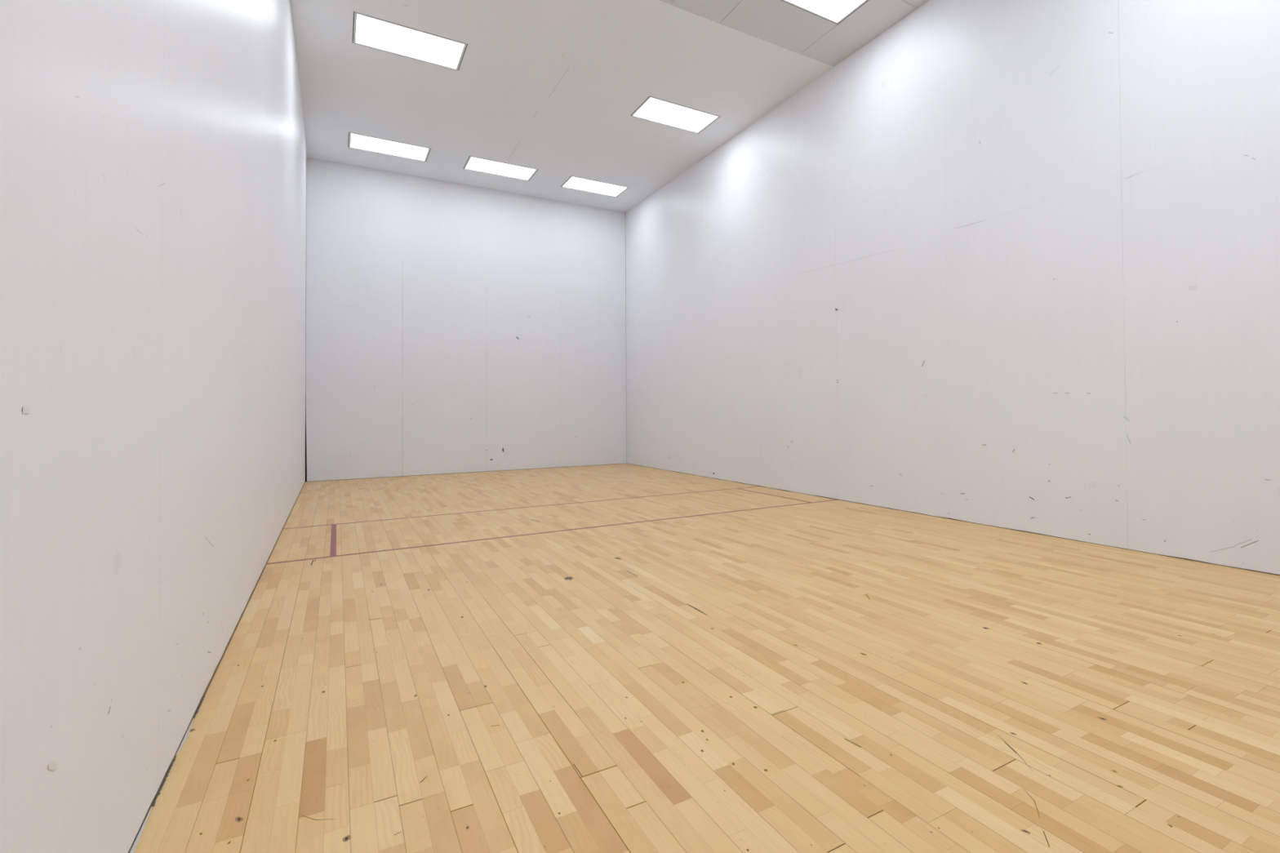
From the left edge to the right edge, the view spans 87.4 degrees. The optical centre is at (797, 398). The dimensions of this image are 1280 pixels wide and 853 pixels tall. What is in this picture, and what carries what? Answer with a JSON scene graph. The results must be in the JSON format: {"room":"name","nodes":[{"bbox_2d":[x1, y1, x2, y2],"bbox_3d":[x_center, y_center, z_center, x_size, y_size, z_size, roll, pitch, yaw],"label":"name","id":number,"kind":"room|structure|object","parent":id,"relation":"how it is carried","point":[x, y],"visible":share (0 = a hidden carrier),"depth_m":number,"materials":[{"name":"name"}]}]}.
{"room":"sports hall","nodes":[
{"label":"sports hall","id":0,"kind":"room"},
{"bbox_2d":[0,0,306,852],"bbox_3d":[-4.482,-1.631,5.427,0.150,6.025,16.020,0,-1,-35],"label":"wall","id":1,"kind":"structure","parent":0,"point":[153,153],"depth_m":1.85,"materials":[{"name":"paint"}]},
{"bbox_2d":[305,157,626,481],"bbox_3d":[-6.621,-1.467,13.798,6.336,6.025,0.121,0,-1,-35],"label":"wall","id":2,"kind":"structure","parent":0,"point":[451,327],"depth_m":13.41,"materials":[{"name":"paint"}]},
{"bbox_2d":[289,0,928,212],"bbox_3d":[-1.998,-4.665,7.283,6.336,0.101,16.020,0,-1,-35],"label":"ceiling","id":3,"kind":"structure","parent":0,"point":[553,87],"depth_m":9.29,"materials":[{"name":"paint"}]},
{"bbox_2d":[347,132,431,161],"bbox_3d":[-7.315,-4.538,11.652,1.219,0.101,0.770,0,-1,-35],"label":"ceiling light","id":4,"kind":"object","parent":3,"relation":"attached to","point":[358,141],"visible":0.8,"depth_m":11.65,"materials":[{"name":"white plastic"}]},
{"bbox_2d":[352,11,467,70],"bbox_3d":[-4.989,-4.617,8.368,1.219,0.101,0.800,0,-1,-35],"label":"ceiling light","id":5,"kind":"object","parent":3,"relation":"attached to","point":[369,31],"visible":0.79,"depth_m":8.34,"materials":[{"name":"white plastic"}]},
{"bbox_2d":[463,155,537,180],"bbox_3d":[-5.811,-4.534,12.718,1.219,0.101,0.770,0,-1,-35],"label":"ceiling light","id":6,"kind":"object","parent":3,"relation":"attached to","point":[473,163],"visible":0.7,"depth_m":12.71,"materials":[{"name":"white plastic"}]},
{"bbox_2d":[560,175,629,196],"bbox_3d":[-4.303,-4.530,13.786,1.219,0.101,0.770,0,-1,-35],"label":"ceiling light","id":7,"kind":"object","parent":3,"relation":"attached to","point":[572,182],"visible":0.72,"depth_m":13.78,"materials":[{"name":"white plastic"}]},
{"bbox_2d":[630,96,720,133],"bbox_3d":[-1.977,-4.608,10.502,1.219,0.101,0.800,0,-1,-35],"label":"ceiling light","id":8,"kind":"object","parent":3,"relation":"attached to","point":[655,109],"visible":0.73,"depth_m":10.49,"materials":[{"name":"white plastic"}]},
{"bbox_2d":[781,0,868,24],"bbox_3d":[0.223,-4.682,7.370,1.219,0.101,0.795,0,-1,-35],"label":"ceiling light","id":9,"kind":"object","parent":3,"relation":"attached to","point":[835,11],"visible":1,"depth_m":7.71,"materials":[{"name":"white plastic"}]},
{"bbox_2d":[128,463,1279,852],"bbox_3d":[-1.941,1.446,7.178,6.336,0.121,16.220,0,-1,-35],"label":"floor","id":10,"kind":"structure","parent":0,"point":[838,676],"depth_m":2.95,"materials":[{"name":"brown wood"}]},
{"bbox_2d":[329,524,336,555],"bbox_3d":[-4.640,1.399,6.499,0.045,0.001,1.974,0,-1,-35],"label":"court line","id":11,"kind":"object","parent":10,"relation":"on","point":[333,536],"visible":1,"depth_m":6.33,"materials":[{"name":"red paint"}]},
{"bbox_2d":[284,486,756,528],"bbox_3d":[-3.103,1.425,8.819,6.088,0.001,0.036,0,-1,-35],"label":"court line","id":12,"kind":"object","parent":10,"relation":"on","point":[752,486],"visible":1,"depth_m":8.30,"materials":[{"name":"red paint"}]},
{"bbox_2d":[266,499,838,564],"bbox_3d":[-1.939,1.386,7.176,6.088,0.001,0.044,0,-1,-35],"label":"court line","id":13,"kind":"object","parent":10,"relation":"on","point":[833,500],"visible":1,"depth_m":6.54,"materials":[{"name":"red paint"}]},
{"bbox_2d":[737,488,810,502],"bbox_3d":[-0.396,1.411,9.505,0.036,0.001,1.974,0,-1,-35],"label":"court line","id":14,"kind":"object","parent":10,"relation":"on","point":[737,488],"visible":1,"depth_m":9.39,"materials":[{"name":"red paint"}]},
{"bbox_2d":[625,0,1279,575],"bbox_3d":[0.572,-1.617,9.019,0.121,6.024,16.000,0,-1,-35],"label":"wall","id":15,"kind":"structure","parent":0,"point":[1013,264],"depth_m":6.73,"materials":[{"name":"paint"}]}
]}

